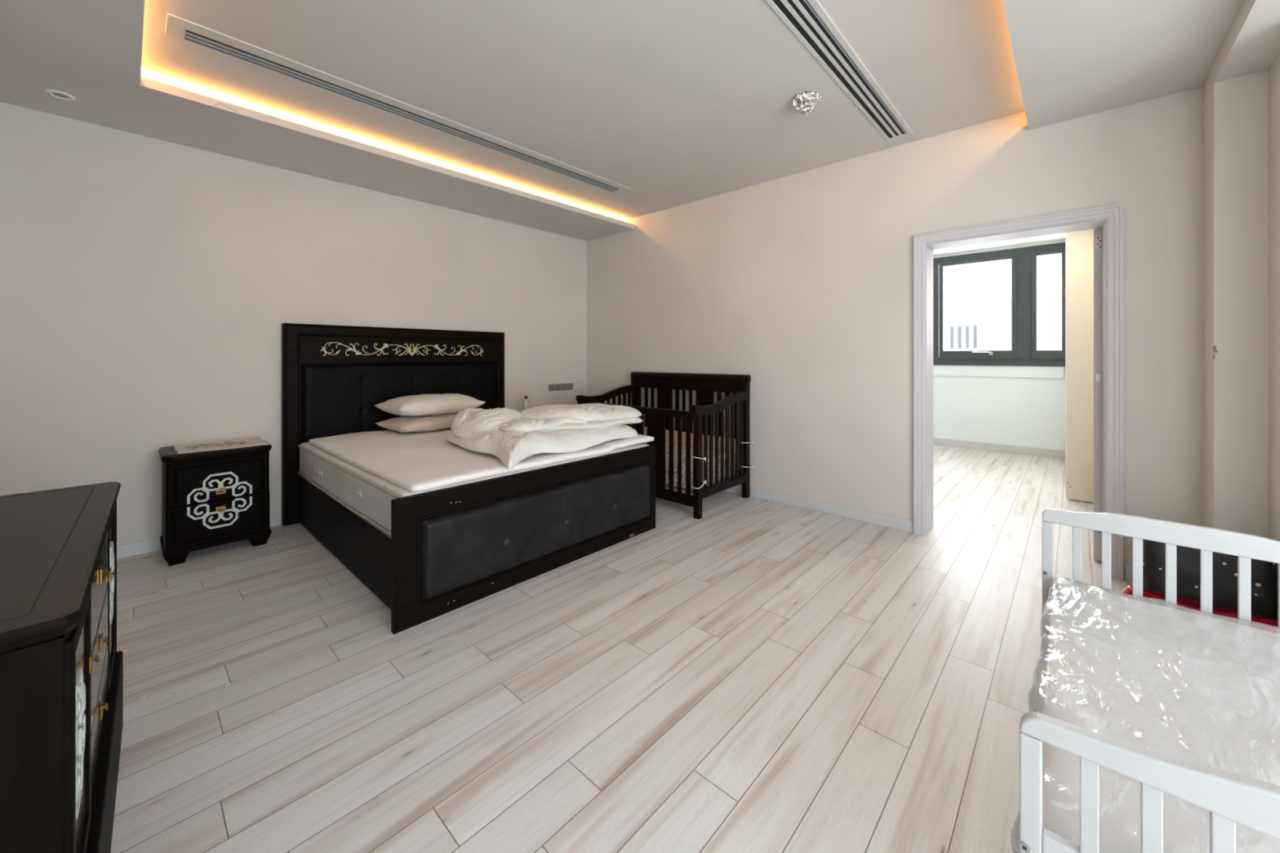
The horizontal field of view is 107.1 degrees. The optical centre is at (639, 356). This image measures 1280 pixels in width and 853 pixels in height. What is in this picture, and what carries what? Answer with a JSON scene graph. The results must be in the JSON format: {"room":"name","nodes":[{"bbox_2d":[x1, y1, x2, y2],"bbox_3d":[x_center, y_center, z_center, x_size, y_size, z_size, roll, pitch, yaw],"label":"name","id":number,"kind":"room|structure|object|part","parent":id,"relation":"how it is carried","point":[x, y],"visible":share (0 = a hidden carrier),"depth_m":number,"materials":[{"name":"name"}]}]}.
{"room":"bedroom","nodes":[
{"label":"bedroom","id":0,"kind":"room"},
{"bbox_2d":[0,102,586,545],"bbox_3d":[-2.136,-0.200,4.221,0.120,2.900,4.720,0,0,43],"label":"wall","id":1,"kind":"structure","parent":0,"point":[148,286],"depth_m":3.17,"materials":[{"name":"paint"}]},
{"bbox_2d":[116,512,281,559],"bbox_3d":[-2.132,1.208,4.127,0.013,0.083,4.387,0,0,43],"label":"baseboard","id":2,"kind":"structure","parent":1,"relation":"attached to","point":[136,548],"depth_m":3.00,"materials":[{"name":"paint"}]},
{"bbox_2d":[547,382,573,391],"bbox_3d":[-0.917,0.347,5.447,0.012,0.080,0.352,0,0,43],"label":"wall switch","id":3,"kind":"object","parent":1,"relation":"attached to","point":[569,386],"visible":1,"depth_m":5.44,"materials":[{"name":"paint"}]},
{"bbox_2d":[110,444,1132,852],"bbox_3d":[1.779,1.250,3.221,7.097,0.001,8.550,0,0,43],"label":"floor","id":4,"kind":"structure","parent":0,"point":[791,679],"depth_m":1.79,"materials":[{"name":"beige wood"}]},
{"bbox_2d":[0,481,123,852],"bbox_3d":[-1.443,0.824,0.975,1.128,0.851,0.468,0,0,44],"label":"dresser","id":5,"kind":"object","parent":4,"relation":"on","point":[61,667],"visible":1,"depth_m":0.83,"materials":[{"name":"brown wood"}]},
{"bbox_3d":[-1.015,0.698,0.856,0.278,0.475,0.009,0,0,44],"label":"door","id":6,"kind":"part","parent":5,"relation":"part of","materials":[{"name":"brown wood"}]},
{"bbox_3d":[-1.017,0.698,0.854,0.228,0.425,0.007,0,0,44],"label":"door panel","id":7,"kind":"part","parent":5,"relation":"part of","materials":[{"name":"black wood"}]},
{"bbox_3d":[-1.095,0.610,0.950,0.032,0.032,0.012,0,0,44],"label":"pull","id":8,"kind":"part","parent":5,"relation":"part of","materials":[{"name":"gold metal"}]},
{"bbox_3d":[-1.293,0.539,1.128,0.470,0.152,0.008,0,0,44],"label":"drawer","id":9,"kind":"part","parent":5,"relation":"part of","materials":[{"name":"black wood"}]},
{"bbox_3d":[-1.293,0.699,1.128,0.470,0.152,0.008,0,0,44],"label":"drawer","id":10,"kind":"part","parent":5,"relation":"part of","materials":[{"name":"black wood"}]},
{"bbox_3d":[-1.293,0.859,1.128,0.470,0.152,0.008,0,0,44],"label":"drawer","id":11,"kind":"part","parent":5,"relation":"part of","materials":[{"name":"black wood"}]},
{"bbox_3d":[-1.270,0.515,1.122,0.032,0.032,0.012,0,0,44],"label":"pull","id":12,"kind":"part","parent":5,"relation":"part of","materials":[{"name":"gold metal"}]},
{"bbox_3d":[-1.270,0.675,1.122,0.032,0.032,0.012,0,0,44],"label":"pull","id":13,"kind":"part","parent":5,"relation":"part of","materials":[{"name":"gold metal"}]},
{"bbox_3d":[-1.270,0.835,1.122,0.032,0.032,0.012,0,0,44],"label":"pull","id":14,"kind":"part","parent":5,"relation":"part of","materials":[{"name":"gold metal"}]},
{"bbox_3d":[-1.570,0.698,1.401,0.278,0.475,0.009,0,0,44],"label":"door","id":15,"kind":"part","parent":5,"relation":"part of","materials":[{"name":"brown wood"}]},
{"bbox_3d":[-1.572,0.698,1.399,0.228,0.425,0.007,0,0,44],"label":"door panel","id":16,"kind":"part","parent":5,"relation":"part of","materials":[{"name":"wood"}]},
{"bbox_3d":[-1.475,0.610,1.323,0.032,0.032,0.012,0,0,44],"label":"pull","id":17,"kind":"part","parent":5,"relation":"part of","materials":[{"name":"gold metal"}]},
{"bbox_2d":[158,437,271,566],"bbox_3d":[-2.780,0.917,3.107,0.406,0.665,0.525,0,0,43],"label":"nightstand","id":18,"kind":"object","parent":4,"relation":"on","point":[218,497],"visible":0.99,"depth_m":2.96,"materials":[{"name":"brown wood"}]},
{"bbox_3d":[-2.649,1.030,2.987,0.022,0.250,0.493,0,0,43],"label":"drawer","id":19,"kind":"part","parent":18,"relation":"part of","materials":[{"name":"brown wood"}]},
{"bbox_3d":[-2.649,0.772,2.987,0.022,0.255,0.481,0,0,43],"label":"drawer","id":20,"kind":"part","parent":18,"relation":"part of","materials":[{"name":"brown wood"}]},
{"bbox_3d":[-2.637,0.960,2.975,0.018,0.036,0.046,0,0,43],"label":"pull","id":21,"kind":"part","parent":18,"relation":"part of","materials":[{"name":"gold metal"}]},
{"bbox_3d":[-2.637,0.846,2.975,0.018,0.036,0.046,0,0,43],"label":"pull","id":22,"kind":"part","parent":18,"relation":"part of","materials":[{"name":"gold metal"}]},
{"bbox_2d":[172,436,271,453],"bbox_3d":[-2.760,0.581,3.123,0.404,0.008,0.453,0,0,43],"label":"table runner","id":23,"kind":"object","parent":18,"relation":"on","point":[250,442],"visible":1,"depth_m":3.11,"materials":[{"name":"beige fabric"}]},
{"bbox_2d":[281,323,655,634],"bbox_3d":[-1.268,0.500,3.483,2.125,1.500,1.840,0,0,43],"label":"bed","id":24,"kind":"object","parent":4,"relation":"on","point":[446,550],"visible":0.78,"depth_m":3.02,"materials":[{"name":"brown wood"}]},
{"bbox_3d":[-1.820,1.059,2.879,2.011,0.342,0.028,0,0,43],"label":"rail","id":25,"kind":"part","parent":24,"relation":"part of","materials":[{"name":"brown wood"}]},
{"bbox_3d":[-2.026,0.500,4.181,0.064,1.500,1.840,0,0,43],"label":"headboard","id":26,"kind":"part","parent":24,"relation":"part of","materials":[{"name":"brown wood"}]},
{"bbox_3d":[-2.015,0.045,4.178,0.036,0.020,1.650,0,0,43],"label":"panel rail","id":27,"kind":"part","parent":24,"relation":"part of","materials":[{"name":"brown wood"}]},
{"bbox_3d":[-2.002,0.474,4.165,0.033,0.832,1.626,0,0,43],"label":"padded panel","id":28,"kind":"part","parent":24,"relation":"part of","materials":[{"name":"black leather"}]},
{"bbox_3d":[-2.026,-0.059,4.187,0.048,0.207,1.650,0,0,43],"label":"carved panel","id":29,"kind":"part","parent":24,"relation":"part of","materials":[{"name":"brown wood"}]},
{"bbox_2d":[297,442,650,536],"bbox_3d":[-1.232,0.756,3.501,1.982,0.244,1.768,0,0,43],"label":"mattress","id":30,"kind":"object","parent":24,"relation":"on","point":[370,495],"visible":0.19,"depth_m":2.70,"materials":[{"name":"fabric"}]},
{"bbox_3d":[-2.137,0.760,3.142,0.170,0.048,0.014,0,0,43],"label":"handle","id":31,"kind":"part","parent":30,"relation":"part of","materials":[{"name":"beige fabric"}]},
{"bbox_3d":[-1.578,0.745,2.627,0.170,0.048,0.014,0,0,43],"label":"handle","id":32,"kind":"part","parent":30,"relation":"part of","materials":[{"name":"beige fabric"}]},
{"bbox_2d":[308,427,653,492],"bbox_3d":[-1.186,0.612,3.493,1.932,0.064,1.749,0,0,43],"label":"topper","id":33,"kind":"object","parent":30,"relation":"on","point":[411,461],"visible":0.48,"depth_m":2.86,"materials":[{"name":"white fabric"}]},
{"bbox_2d":[374,412,457,432],"bbox_3d":[-1.731,0.535,3.923,0.450,0.129,0.710,0,0,39],"label":"pillow","id":34,"kind":"object","parent":33,"relation":"on","point":[428,423],"visible":0.61,"depth_m":3.72,"materials":[{"name":"fabric"}]},
{"bbox_2d":[373,393,485,416],"bbox_3d":[-1.728,0.394,3.927,0.470,0.166,0.724,0,0,40],"label":"pillow","id":35,"kind":"object","parent":34,"relation":"on","point":[445,403],"visible":0.99,"depth_m":3.75,"materials":[{"name":"fabric"}]},
{"bbox_2d":[445,403,643,469],"bbox_3d":[-0.657,0.477,3.368,1.117,0.247,1.316,0,0,43],"label":"duvet","id":36,"kind":"object","parent":33,"relation":"on","point":[512,436],"visible":1,"depth_m":3.09,"materials":[{"name":"fabric"}]},
{"bbox_3d":[-0.505,0.949,2.800,0.035,0.602,1.807,0,0,43],"label":"footboard","id":37,"kind":"part","parent":24,"relation":"part of","materials":[{"name":"brown wood"}]},
{"bbox_3d":[-0.473,0.960,2.805,0.036,0.376,1.608,0,0,43],"label":"padded panel","id":38,"kind":"part","parent":24,"relation":"part of","materials":[{"name":"black leather"}]},
{"bbox_2d":[575,371,753,519],"bbox_3d":[0.197,0.704,4.387,1.443,1.091,0.864,0,0,43],"label":"crib","id":39,"kind":"object","parent":4,"relation":"on","point":[658,420],"visible":0.73,"depth_m":4.02,"materials":[{"name":"brown wood"}]},
{"bbox_3d":[-0.336,0.380,4.827,0.048,0.159,0.790,0,0,43],"label":"panel","id":40,"kind":"part","parent":39,"relation":"part of","materials":[{"name":"brown wood"}]},
{"bbox_3d":[-0.059,0.725,5.128,0.048,1.050,0.073,0,0,43],"label":"leg","id":41,"kind":"part","parent":39,"relation":"part of","materials":[{"name":"brown wood"}]},
{"bbox_3d":[-0.057,0.799,4.125,1.320,0.742,0.025,0,0,43],"label":"panel","id":42,"kind":"part","parent":39,"relation":"part of","materials":[{"name":"brown wood"}]},
{"bbox_2d":[644,442,735,490],"bbox_3d":[0.172,0.959,4.370,1.303,0.228,0.623,0,0,43],"label":"mattress","id":43,"kind":"object","parent":39,"relation":"on","point":[675,446],"visible":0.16,"depth_m":3.91,"materials":[{"name":"fabric"}]},
{"bbox_2d":[644,426,735,454],"bbox_3d":[0.450,0.899,4.566,1.120,0.338,0.020,0,0,43],"label":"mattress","id":44,"kind":"object","parent":39,"relation":"on","point":[675,433],"visible":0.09,"depth_m":4.52,"materials":[{"name":"white fabric"}]},
{"bbox_3d":[0.442,0.194,4.657,1.425,0.071,0.052,0,0,43],"label":"moulding","id":45,"kind":"part","parent":39,"relation":"part of","materials":[{"name":"brown wood"}]},
{"bbox_3d":[0.443,0.265,4.661,1.400,0.120,0.030,0,0,43],"label":"panel","id":46,"kind":"part","parent":39,"relation":"part of","materials":[{"name":"brown wood"}]},
{"bbox_3d":[0.443,0.833,3.657,0.054,0.835,0.074,0,0,43],"label":"leg","id":47,"kind":"part","parent":39,"relation":"part of","materials":[{"name":"brown wood"}]},
{"bbox_3d":[0.669,0.380,3.903,0.048,0.159,0.790,0,0,43],"label":"panel","id":48,"kind":"part","parent":39,"relation":"part of","materials":[{"name":"brown wood"}]},
{"bbox_3d":[0.700,1.070,3.936,0.032,0.070,0.700,0,0,43],"label":"rail","id":49,"kind":"part","parent":39,"relation":"part of","materials":[{"name":"brown wood"}]},
{"bbox_3d":[0.942,0.725,4.207,0.048,1.050,0.073,0,0,43],"label":"leg","id":50,"kind":"part","parent":39,"relation":"part of","materials":[{"name":"brown wood"}]},
{"bbox_2d":[1062,227,1101,503],"bbox_3d":[4.707,-0.083,4.735,0.694,2.665,2.216,0,0,43],"label":"door","id":51,"kind":"structure","parent":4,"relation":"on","point":[1079,245],"depth_m":4.07,"materials":[{"name":"beige laminate"}]},
{"bbox_3d":[4.068,-0.725,4.533,0.027,0.100,0.012,0,0,43],"label":"handle","id":52,"kind":"part","parent":51,"relation":"part of","materials":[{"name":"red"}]},
{"bbox_3d":[3.931,-0.100,4.349,0.021,2.580,0.539,0,0,43],"label":"door","id":53,"kind":"part","parent":51,"relation":"part of","materials":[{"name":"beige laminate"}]},
{"bbox_2d":[1018,508,1279,852],"bbox_3d":[1.439,0.921,1.151,0.758,0.657,1.470,0,0,43],"label":"bed","id":54,"kind":"object","parent":4,"relation":"on","point":[1230,798],"visible":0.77,"depth_m":0.82,"materials":[{"name":"white paint"}]},
{"bbox_3d":[0.703,0.964,0.851,0.031,0.572,0.023,0,0,43],"label":"leg","id":55,"kind":"part","parent":54,"relation":"part of","materials":[{"name":"white paint"}]},
{"bbox_3d":[1.661,0.961,1.927,0.034,0.578,0.024,0,0,43],"label":"leg","id":56,"kind":"part","parent":54,"relation":"part of","materials":[{"name":"white paint"}]},
{"bbox_3d":[0.953,0.883,0.622,0.646,0.083,0.021,0,0,43],"label":"rail","id":57,"kind":"part","parent":54,"relation":"part of","materials":[{"name":"white paint"}]},
{"bbox_2d":[1010,577,1279,852],"bbox_3d":[1.429,0.944,1.160,0.720,0.161,1.425,0,0,43],"label":"mattress","id":58,"kind":"object","parent":54,"relation":"on","point":[1202,690],"visible":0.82,"depth_m":1.24,"materials":[{"name":"white plastic"}]},
{"bbox_3d":[0.953,0.641,0.622,0.708,0.071,0.025,0,0,43],"label":"footboard","id":59,"kind":"part","parent":54,"relation":"part of","materials":[{"name":"white paint"}]},
{"bbox_3d":[1.928,0.632,1.682,0.758,0.078,0.026,0,0,43],"label":"headboard","id":60,"kind":"part","parent":54,"relation":"part of","materials":[{"name":"white paint"}]},
{"bbox_2d":[1111,584,1278,633],"bbox_3d":[2.405,1.146,2.049,0.516,0.183,0.211,0,0,43],"label":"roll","id":61,"kind":"object","parent":4,"relation":"on","point":[1189,603],"visible":0.16,"depth_m":2.02,"materials":[{"name":"red fabric"}]},
{"bbox_2d":[1142,539,1278,619],"bbox_3d":[2.608,1.033,2.195,0.404,0.420,0.251,0,0,43],"label":"cabinet","id":62,"kind":"object","parent":4,"relation":"on","point":[1264,574],"visible":0.4,"depth_m":2.09,"materials":[{"name":"black wood"}]},
{"bbox_3d":[-1.044,0.917,4.993,0.406,0.665,0.525,0,0,43],"label":"nightstand","id":63,"kind":"object","parent":4,"relation":"on","visible":0},
{"bbox_2d":[523,395,528,409],"bbox_3d":[-1.176,0.494,4.880,0.060,0.182,0.060,0,0,43],"label":"bottle","id":64,"kind":"object","parent":63,"relation":"on","point":[525,397],"visible":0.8,"depth_m":4.89,"materials":[{"name":"white plastic"}]},
{"bbox_2d":[0,0,1279,240],"bbox_3d":[0.432,-1.464,1.777,6.970,0.302,4.400,0,0,43],"label":"ceiling","id":65,"kind":"structure","parent":0,"point":[673,103],"depth_m":2.50,"materials":[{"name":"paint"}]},
{"bbox_2d":[44,88,75,101],"bbox_3d":[-3.117,-1.407,2.544,0.106,0.007,0.106,0,0,43],"label":"recessed light","id":66,"kind":"object","parent":65,"relation":"in","point":[57,94],"visible":1,"depth_m":2.54,"materials":[{"name":"white paint"}]},
{"bbox_2d":[141,68,627,219],"bbox_3d":[-1.428,-1.529,3.855,0.014,0.012,3.800,0,0,43],"label":"led strip","id":67,"kind":"object","parent":65,"relation":"attached to","point":[151,73],"visible":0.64,"depth_m":3.21,"materials":[{"name":"yellow"}]},
{"bbox_2d":[164,13,630,193],"bbox_3d":[-1.168,-1.532,3.269,0.195,0.007,2.980,0,0,43],"label":"ceiling vent","id":68,"kind":"object","parent":65,"relation":"in","point":[177,27],"visible":1,"depth_m":2.75,"materials":[{"name":"metal"}]},
{"bbox_2d":[791,91,822,115],"bbox_3d":[0.987,-1.486,2.807,0.176,0.097,0.178,0,0,43],"label":"crystal ceiling light","id":69,"kind":"object","parent":65,"relation":"attached to","point":[805,103],"visible":1,"depth_m":2.77,"materials":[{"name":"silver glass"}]},
{"bbox_2d":[764,0,913,141],"bbox_3d":[0.781,-1.532,2.173,0.163,0.007,3.055,0,0,43],"label":"ceiling vent","id":70,"kind":"object","parent":65,"relation":"in","point":[807,20],"visible":1,"depth_m":2.44,"materials":[{"name":"metal"}]},
{"bbox_2d":[586,86,1202,579],"bbox_3d":[1.220,-0.200,4.191,4.860,2.900,0.220,0,0,43],"label":"wall","id":71,"kind":"structure","parent":0,"point":[801,284],"depth_m":3.54,"materials":[{"name":"paint"}]},
{"bbox_2d":[724,484,1132,581],"bbox_3d":[1.146,1.208,4.101,4.847,0.083,0.013,0,0,43],"label":"baseboard","id":72,"kind":"structure","parent":71,"relation":"attached to","point":[906,525],"depth_m":3.72,"materials":[{"name":"paint"}]},
{"bbox_2d":[913,203,1123,580],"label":"door frame","id":73,"kind":"structure","parent":71,"relation":"in","point":[1108,239],"depth_m":2.88,"materials":[{"name":"paint"}]},
{"bbox_2d":[933,239,1065,458],"bbox_3d":[4.326,-0.225,6.755,4.020,2.950,0.200,0,0,43],"label":"wall","id":74,"kind":"structure","parent":0,"point":[1029,412],"depth_m":6.22,"materials":[{"name":"paint"}]},
{"bbox_2d":[933,364,1063,378],"bbox_3d":[3.986,0.191,6.918,3.300,0.148,0.020,0,0,43],"label":"windowsill","id":75,"kind":"structure","parent":74,"relation":"attached to","point":[1022,371],"depth_m":6.21,"materials":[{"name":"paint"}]},
{"bbox_2d":[933,437,1063,458],"bbox_3d":[3.989,1.200,6.920,3.300,0.100,0.014,0,0,43],"label":"baseboard","id":76,"kind":"structure","parent":74,"relation":"attached to","point":[941,442],"depth_m":6.21,"materials":[{"name":"paint"}]},
{"bbox_2d":[933,242,1065,366],"bbox_3d":[4.398,-0.645,6.553,2.300,1.520,0.139,0,0,43],"label":"window","id":77,"kind":"structure","parent":74,"relation":"in","point":[1024,352],"depth_m":6.11,"materials":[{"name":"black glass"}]},
{"bbox_3d":[4.552,-0.647,6.403,0.860,1.355,0.042,0,0,43],"label":"sash","id":78,"kind":"part","parent":77,"relation":"part of","materials":[{"name":"clear glass"}]},
{"bbox_3d":[4.579,-0.048,6.321,0.220,0.046,0.042,0,0,43],"label":"handle","id":79,"kind":"part","parent":77,"relation":"part of","materials":[{"name":"metal"}]},
{"bbox_3d":[5.102,-0.647,5.897,0.335,1.355,0.042,0,0,43],"label":"sash","id":80,"kind":"part","parent":77,"relation":"part of","materials":[{"name":"clear glass"}]},
{"bbox_2d":[933,232,1065,256],"bbox_3d":[2.978,-1.535,5.290,4.020,0.190,3.780,0,0,43],"label":"ceiling","id":81,"kind":"structure","parent":0,"point":[1057,237],"depth_m":6.06,"materials":[{"name":"paint"}]},
{"bbox_2d":[1202,53,1279,591],"bbox_3d":[3.514,-0.200,1.537,2.110,2.900,1.020,0,0,43],"label":"wall","id":82,"kind":"structure","parent":0,"point":[1241,115],"depth_m":2.21,"materials":[{"name":"paint"}]},
{"bbox_2d":[1213,345,1217,359],"bbox_3d":[2.752,-0.022,2.263,0.013,0.065,0.005,0,0,43],"label":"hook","id":83,"kind":"structure","parent":82,"relation":"attached to","point":[1214,346],"depth_m":2.26,"materials":[{"name":"silver metal"}]},
{"label":"outside","id":84,"kind":"structure","parent":0,"visible":0},
{"bbox_3d":[19.408,4.350,28.480,70.000,0.200,51.800,0,0,43],"label":"ground","id":85,"kind":"structure","parent":84,"visible":0},
{"bbox_2d":[943,294,1062,351],"bbox_3d":[18.588,0.650,29.065,28.000,7.200,8.050,0,0,43],"label":"building","id":86,"kind":"structure","parent":85,"relation":"on","point":[983,324],"depth_m":24.21,"materials":[{"name":"white"}]}
]}

